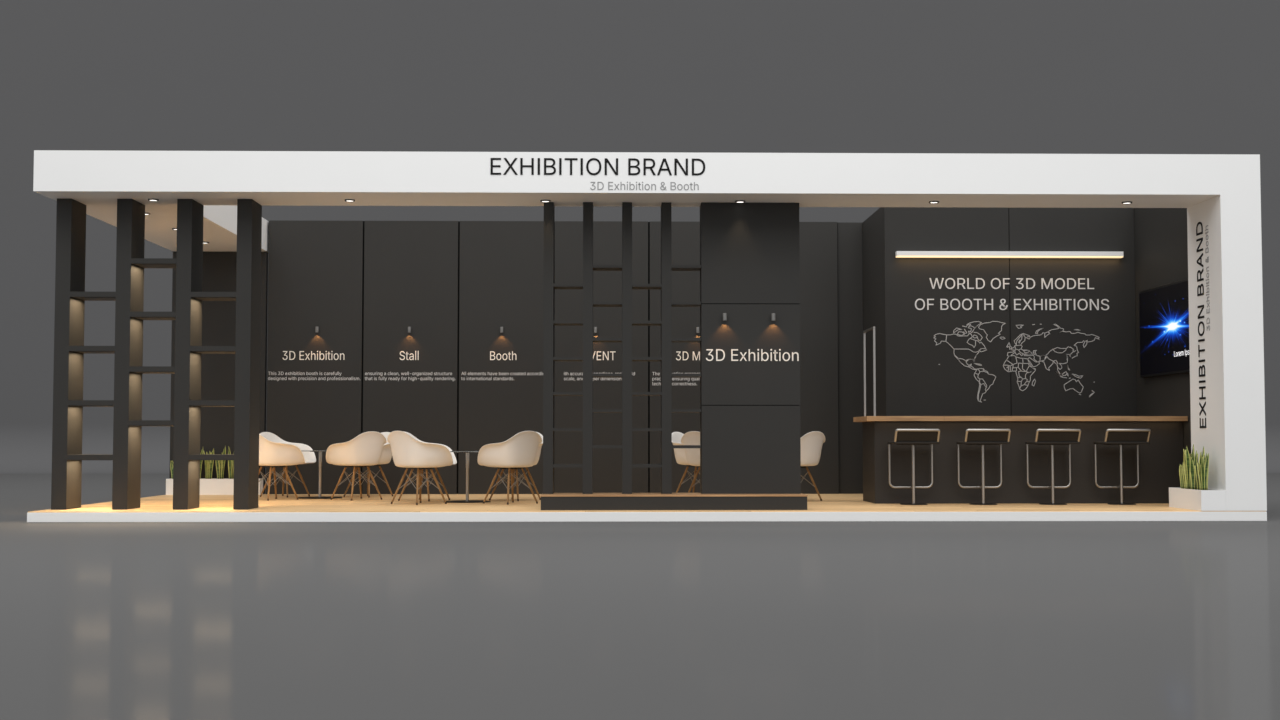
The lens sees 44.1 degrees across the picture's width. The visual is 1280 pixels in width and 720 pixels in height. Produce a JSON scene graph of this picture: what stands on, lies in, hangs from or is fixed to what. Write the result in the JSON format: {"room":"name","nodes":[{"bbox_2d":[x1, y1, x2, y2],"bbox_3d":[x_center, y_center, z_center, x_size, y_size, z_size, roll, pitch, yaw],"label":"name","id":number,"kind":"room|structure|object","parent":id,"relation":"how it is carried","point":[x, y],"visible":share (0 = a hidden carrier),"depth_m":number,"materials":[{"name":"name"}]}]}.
{"room":"exhibition hall","nodes":[
{"label":"exhibition hall","id":0,"kind":"room"},
{"bbox_2d":[0,473,1279,719],"bbox_3d":[-0.251,1.562,13.272,68.000,0.200,48.000,0,-3,-1],"label":"floor","id":1,"kind":"structure","parent":0,"point":[785,620],"depth_m":7.04,"materials":[{"name":"grey paint"}]},
{"bbox_2d":[27,494,1266,521],"bbox_3d":[0.065,1.640,17.780,12.000,0.100,5.000,0,-3,-1],"label":"raised platform","id":2,"kind":"object","parent":1,"relation":"on","point":[832,507],"visible":0.6,"depth_m":15.35,"materials":[{"name":"white paint"}]},
{"bbox_2d":[51,199,261,509],"bbox_3d":[-4.860,-0.054,15.949,1.945,3.098,0.443,0,-3,-1],"label":"divider","id":3,"kind":"object","parent":2,"relation":"on","point":[71,296],"visible":1,"depth_m":15.78,"materials":[{"name":"laminate"}]},
{"bbox_2d":[166,478,262,494],"bbox_3d":[-5.375,1.600,19.971,1.175,0.200,0.195,0,-3,-1],"label":"trough","id":4,"kind":"object","parent":2,"relation":"on","point":[214,486],"visible":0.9,"depth_m":19.88,"materials":[{"name":"white paint"}]},
{"bbox_2d":[170,461,172,478],"bbox_3d":[-5.879,1.315,19.969,0.088,0.400,0.085,-3,-4,42],"label":"snake plant","id":5,"kind":"object","parent":4,"relation":"in","point":[171,462],"visible":0.17,"depth_m":19.96,"materials":[{"name":"green plant"}]},
{"bbox_2d":[200,448,202,478],"bbox_3d":[-5.590,1.306,19.993,0.108,0.420,0.075,1,-3,-26],"label":"snake plant","id":6,"kind":"object","parent":4,"relation":"in","point":[202,448],"visible":0.12,"depth_m":19.99,"materials":[{"name":"green plant"}]},
{"bbox_2d":[204,448,213,478],"bbox_3d":[-5.450,1.314,19.960,0.113,0.400,0.093,-2,-4,35],"label":"snake plant","id":7,"kind":"object","parent":4,"relation":"in","point":[208,463],"visible":0.83,"depth_m":19.95,"materials":[{"name":"green plant"}]},
{"bbox_2d":[216,446,225,478],"bbox_3d":[-5.306,1.301,19.990,0.126,0.430,0.094,1,-3,-16],"label":"snake plant","id":8,"kind":"object","parent":4,"relation":"in","point":[220,464],"visible":0.86,"depth_m":19.97,"materials":[{"name":"green plant"}]},
{"bbox_2d":[228,446,233,478],"bbox_3d":[-5.159,1.296,19.992,0.084,0.440,0.142,-1,-3,27],"label":"snake plant","id":9,"kind":"object","parent":4,"relation":"in","point":[230,462],"visible":0.81,"depth_m":19.96,"materials":[{"name":"green plant"}]},
{"bbox_2d":[169,251,267,493],"bbox_3d":[-5.383,0.161,20.205,1.195,3.098,0.098,0,-3,-1],"label":"wall panel","id":10,"kind":"object","parent":2,"relation":"on","point":[219,268],"visible":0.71,"depth_m":20.17,"materials":[{"name":"laminate"}]},
{"bbox_2d":[259,434,304,500],"bbox_3d":[-4.239,1.219,18.257,0.649,0.787,0.640,-3,-4,41],"label":"armchair","id":11,"kind":"object","parent":2,"relation":"on","point":[271,454],"visible":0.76,"depth_m":18.06,"materials":[{"name":"white plastic"}]},
{"bbox_2d":[260,432,315,497],"bbox_3d":[-4.306,1.268,19.215,0.640,0.787,0.649,-1,-3,27],"label":"armchair","id":12,"kind":"object","parent":2,"relation":"on","point":[309,457],"visible":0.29,"depth_m":19.36,"materials":[{"name":"white plastic"}]},
{"bbox_2d":[266,220,363,493],"bbox_3d":[-4.155,-0.038,20.226,1.220,3.498,0.122,0,-3,-1],"label":"wall panel","id":13,"kind":"object","parent":2,"relation":"on","point":[316,268],"visible":1,"depth_m":20.18,"materials":[{"name":"laminate"}]},
{"bbox_2d":[298,450,341,498],"bbox_3d":[-3.794,1.355,18.744,0.800,0.566,0.800,0,-3,-1],"label":"side table","id":14,"kind":"object","parent":2,"relation":"on","point":[319,451],"visible":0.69,"depth_m":18.72,"materials":[{"name":"metal"}]},
{"bbox_2d":[326,431,386,500],"bbox_3d":[-3.280,1.220,18.275,0.649,0.787,0.640,3,-4,-44],"label":"armchair","id":15,"kind":"object","parent":2,"relation":"on","point":[364,450],"visible":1,"depth_m":18.08,"materials":[{"name":"white plastic"}]},
{"bbox_2d":[343,432,392,496],"bbox_3d":[-3.307,1.268,19.231,0.649,0.787,0.640,-2,-3,34],"label":"armchair","id":16,"kind":"object","parent":2,"relation":"on","point":[386,456],"visible":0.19,"depth_m":19.17,"materials":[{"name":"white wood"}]},
{"bbox_2d":[362,221,458,493],"bbox_3d":[-2.936,-0.037,20.249,1.220,3.498,0.122,0,-3,-1],"label":"wall panel","id":17,"kind":"object","parent":2,"relation":"on","point":[410,380],"visible":1,"depth_m":20.21,"materials":[{"name":"laminate"}]},
{"bbox_2d":[387,431,452,504],"bbox_3d":[-2.380,1.158,17.053,0.649,0.787,0.640,-3,-4,41],"label":"armchair","id":18,"kind":"object","parent":2,"relation":"on","point":[408,452],"visible":1,"depth_m":16.86,"materials":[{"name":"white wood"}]},
{"bbox_2d":[398,431,456,500],"bbox_3d":[-2.451,1.207,18.021,0.640,0.787,0.649,-1,-3,27],"label":"armchair","id":19,"kind":"object","parent":2,"relation":"on","point":[452,453],"visible":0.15,"depth_m":18.06,"materials":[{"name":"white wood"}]},
{"bbox_2d":[446,451,490,502],"bbox_3d":[-1.919,1.296,17.570,0.800,0.566,0.800,0,-3,-1],"label":"side table","id":20,"kind":"object","parent":2,"relation":"on","point":[467,500],"visible":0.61,"depth_m":17.55,"materials":[{"name":"metal"}]},
{"bbox_2d":[458,221,543,493],"bbox_3d":[-1.716,-0.036,20.272,1.220,3.498,0.122,0,-3,-1],"label":"wall panel","id":21,"kind":"object","parent":2,"relation":"on","point":[501,263],"visible":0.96,"depth_m":20.22,"materials":[{"name":"laminate"}]},
{"bbox_2d":[477,431,541,504],"bbox_3d":[-1.412,1.164,17.171,0.649,0.787,0.640,3,-4,-44],"label":"armchair","id":22,"kind":"object","parent":2,"relation":"on","point":[521,450],"visible":1,"depth_m":16.98,"materials":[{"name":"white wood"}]},
{"bbox_2d":[489,432,542,500],"bbox_3d":[-1.434,1.211,18.098,0.649,0.787,0.640,-2,-3,34],"label":"armchair","id":23,"kind":"object","parent":2,"relation":"on","point":[540,444],"visible":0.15,"depth_m":18.07,"materials":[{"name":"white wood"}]},
{"bbox_2d":[554,221,648,492],"bbox_3d":[-0.496,-0.035,20.295,1.220,3.498,0.122,0,-3,-1],"label":"wall panel","id":24,"kind":"object","parent":2,"relation":"on","point":[607,235],"visible":0.56,"depth_m":20.24,"materials":[{"name":"laminate"}]},
{"bbox_2d":[543,202,700,493],"bbox_3d":[-0.182,-0.119,16.113,1.595,2.951,0.297,0,-3,-1],"label":"divider","id":25,"kind":"object","parent":2,"relation":"on","point":[549,286],"visible":1,"depth_m":15.97,"materials":[{"name":"laminate"}]},
{"bbox_2d":[33,150,1266,510],"bbox_3d":[0.065,-0.159,17.864,12.014,3.500,5.018,0,-3,-1],"label":"frame","id":26,"kind":"object","parent":2,"relation":"on","point":[1220,194],"visible":1,"depth_m":15.50,"materials":[{"name":"white paint"}]},
{"bbox_2d":[540,493,807,509],"bbox_3d":[0.330,1.421,15.894,2.632,0.147,0.710,0,-3,-1],"label":"plinth","id":27,"kind":"object","parent":2,"relation":"on","point":[555,501],"visible":0.86,"depth_m":15.54,"materials":[{"name":"laminate"}]},
{"bbox_2d":[649,221,700,492],"bbox_3d":[0.724,-0.033,20.318,1.220,3.498,0.122,0,-3,-1],"label":"wall panel","id":28,"kind":"object","parent":2,"relation":"on","point":[685,236],"visible":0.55,"depth_m":20.27,"materials":[{"name":"laminate"}]},
{"bbox_2d":[672,432,699,492],"bbox_3d":[0.702,1.247,18.809,0.640,0.787,0.649,-2,-3,34],"label":"armchair","id":29,"kind":"object","parent":2,"relation":"on","point":[680,455],"visible":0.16,"depth_m":18.75,"materials":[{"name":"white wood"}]},
{"bbox_2d":[681,431,699,492],"bbox_3d":[0.808,1.201,17.902,0.649,0.787,0.640,-3,-4,41],"label":"armchair","id":30,"kind":"object","parent":2,"relation":"on","point":[692,437],"visible":0.29,"depth_m":17.75,"materials":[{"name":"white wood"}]},
{"bbox_2d":[700,203,800,493],"bbox_3d":[1.118,-0.118,16.134,0.998,2.951,0.304,0,-3,-1],"label":"display panel","id":31,"kind":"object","parent":2,"relation":"on","point":[750,442],"depth_m":15.99,"materials":[{"name":"laminate"}]},
{"bbox_2d":[723,313,726,320],"bbox_3d":[0.856,-0.435,15.965,0.040,0.074,0.065,0,-3,-1],"label":"wall spotlight","id":32,"kind":"object","parent":31,"relation":"attached to","point":[724,314],"visible":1,"depth_m":15.94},
{"bbox_2d":[771,313,774,320],"bbox_3d":[1.348,-0.434,15.974,0.040,0.074,0.065,0,-3,-1],"label":"wall spotlight","id":33,"kind":"object","parent":31,"relation":"attached to","point":[772,314],"visible":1,"depth_m":15.95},
{"bbox_2d":[800,431,825,500],"bbox_3d":[1.758,1.202,17.920,0.649,0.787,0.640,3,-4,-43],"label":"armchair","id":34,"kind":"object","parent":2,"relation":"on","point":[812,442],"visible":0.41,"depth_m":17.72,"materials":[{"name":"white plastic"}]},
{"bbox_2d":[799,222,838,493],"bbox_3d":[1.943,-0.032,20.343,1.220,3.498,0.118,0,-3,-1],"label":"wall panel","id":35,"kind":"object","parent":2,"relation":"on","point":[818,241],"visible":0.36,"depth_m":20.30,"materials":[{"name":"laminate"}]},
{"bbox_2d":[838,222,863,493],"bbox_3d":[2.715,-0.030,20.382,0.321,3.498,0.068,0,-3,-1],"label":"wall panel","id":36,"kind":"object","parent":2,"relation":"on","point":[850,245],"visible":0.86,"depth_m":20.35,"materials":[{"name":"laminate"}]},
{"bbox_2d":[888,429,939,504],"bbox_3d":[2.923,1.138,16.839,0.490,0.807,0.459,0,-3,-1],"label":"bar stool","id":37,"kind":"object","parent":2,"relation":"on","point":[913,437],"visible":1,"depth_m":16.70,"materials":[{"name":"metal"}]},
{"bbox_2d":[957,429,1010,504],"bbox_3d":[3.670,1.139,16.853,0.490,0.807,0.459,0,-3,-1],"label":"bar stool","id":38,"kind":"object","parent":2,"relation":"on","point":[982,437],"visible":1,"depth_m":16.72,"materials":[{"name":"metal"}]},
{"bbox_2d":[862,207,1136,415],"bbox_3d":[4.388,-0.070,19.596,2.986,3.498,1.704,0,-3,-1],"label":"wall","id":39,"kind":"structure","parent":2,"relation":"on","point":[954,336],"depth_m":18.78,"materials":[{"name":"laminate"}]},
{"bbox_2d":[895,251,1123,257],"bbox_3d":[4.385,-1.251,18.758,2.696,0.068,0.098,0,-3,-1],"label":"wall lamp","id":40,"kind":"object","parent":39,"relation":"attached to","point":[899,254],"visible":1,"depth_m":18.71,"materials":[{"name":"white paint"}]},
{"bbox_2d":[896,256,1122,257],"bbox_3d":[4.385,-1.224,18.756,2.690,0.014,0.092,0,-3,-1],"label":"diffuser","id":41,"kind":"object","parent":40,"relation":"attached to","point":[896,256],"depth_m":18.75,"materials":[{"name":"white plastic"}]},
{"bbox_2d":[853,416,1187,503],"bbox_3d":[4.176,1.103,17.514,3.481,0.946,0.960,0,-3,-1],"label":"bar counter","id":42,"kind":"object","parent":2,"relation":"on","point":[1160,460],"depth_m":17.17,"materials":[{"name":"laminate"}]},
{"bbox_2d":[863,327,875,415],"bbox_3d":[2.547,0.141,17.542,0.024,0.978,0.680,0,-3,-1],"label":"metal frame","id":43,"kind":"object","parent":42,"relation":"on","point":[871,328],"visible":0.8,"depth_m":17.34,"materials":[{"name":"metal"}]},
{"bbox_2d":[853,416,1187,421],"bbox_3d":[4.176,0.657,17.537,3.481,0.054,0.960,0,-3,-1],"label":"countertop","id":44,"kind":"structure","parent":42,"relation":"on","point":[865,418],"depth_m":17.06,"materials":[{"name":"brown wood"}]},
{"bbox_2d":[1025,429,1081,504],"bbox_3d":[4.418,1.139,16.867,0.490,0.807,0.459,0,-3,-1],"label":"bar stool","id":45,"kind":"object","parent":2,"relation":"on","point":[1052,437],"visible":1,"depth_m":16.73,"materials":[{"name":"metal"}]},
{"bbox_2d":[1093,429,1150,504],"bbox_3d":[5.158,1.140,16.881,0.490,0.807,0.459,0,-3,-1],"label":"bar stool","id":46,"kind":"object","parent":2,"relation":"on","point":[1120,437],"visible":1,"depth_m":16.75,"materials":[{"name":"metal"}]},
{"bbox_2d":[1169,487,1225,510],"bbox_3d":[5.580,1.391,15.840,0.242,0.200,0.892,0,-3,-1],"label":"trough","id":47,"kind":"object","parent":2,"relation":"on","point":[1210,499],"visible":0.93,"depth_m":15.49,"materials":[{"name":"white paint"}]},
{"bbox_2d":[1179,454,1189,488],"bbox_3d":[5.588,1.124,16.201,0.107,0.400,0.082,-1,-3,10],"label":"snake plant","id":48,"kind":"object","parent":47,"relation":"on","point":[1180,466],"visible":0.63,"depth_m":16.19,"materials":[{"name":"green plant"}]},
{"bbox_2d":[1182,450,1191,488],"bbox_3d":[5.581,1.108,16.073,0.108,0.420,0.087,0,-3,-1],"label":"snake plant","id":49,"kind":"object","parent":47,"relation":"on","point":[1184,480],"visible":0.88,"depth_m":16.09,"materials":[{"name":"green plant"}]},
{"bbox_2d":[1183,444,1194,488],"bbox_3d":[5.545,1.081,15.946,0.110,0.460,0.104,-1,-3,23],"label":"snake plant","id":50,"kind":"object","parent":47,"relation":"on","point":[1187,457],"visible":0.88,"depth_m":15.94,"materials":[{"name":"green plant"}]},
{"bbox_2d":[1190,450,1197,489],"bbox_3d":[5.540,1.105,15.821,0.091,0.400,0.096,0,-3,-1],"label":"snake plant","id":51,"kind":"object","parent":47,"relation":"on","point":[1193,464],"visible":0.94,"depth_m":15.80,"materials":[{"name":"green plant"}]},
{"bbox_2d":[1195,446,1204,489],"bbox_3d":[5.564,1.079,15.703,0.095,0.440,0.099,0,-3,-1],"label":"snake plant","id":52,"kind":"object","parent":47,"relation":"on","point":[1203,452],"visible":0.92,"depth_m":15.70,"materials":[{"name":"green plant"}]},
{"bbox_2d":[1197,453,1208,489],"bbox_3d":[5.554,1.103,15.577,0.105,0.380,0.083,-1,-3,14],"label":"snake plant","id":53,"kind":"object","parent":47,"relation":"on","point":[1203,469],"visible":0.94,"depth_m":15.56,"materials":[{"name":"green plant"}]},
{"bbox_2d":[0,0,1279,473],"bbox_3d":[-0.716,-7.227,38.468,68.000,20.300,1.450,0,-3,-1],"label":"wall","id":54,"kind":"structure","parent":0,"point":[692,76],"depth_m":38.89,"materials":[{"name":"grey paint"}]},
{"bbox_2d":[1134,208,1190,457],"bbox_3d":[5.980,-0.129,18.433,0.150,3.497,4.098,0,-3,-1],"label":"wall","id":55,"kind":"structure","parent":0,"point":[1160,234],"depth_m":17.95,"materials":[{"name":"laminate"}]},
{"bbox_2d":[1139,278,1189,377],"bbox_3d":[5.893,-0.341,17.630,0.052,1.010,1.780,0,-3,-1],"label":"television","id":56,"kind":"object","parent":55,"relation":"attached to","point":[1164,309],"visible":0.8,"depth_m":17.64,"materials":[{"name":"black"}]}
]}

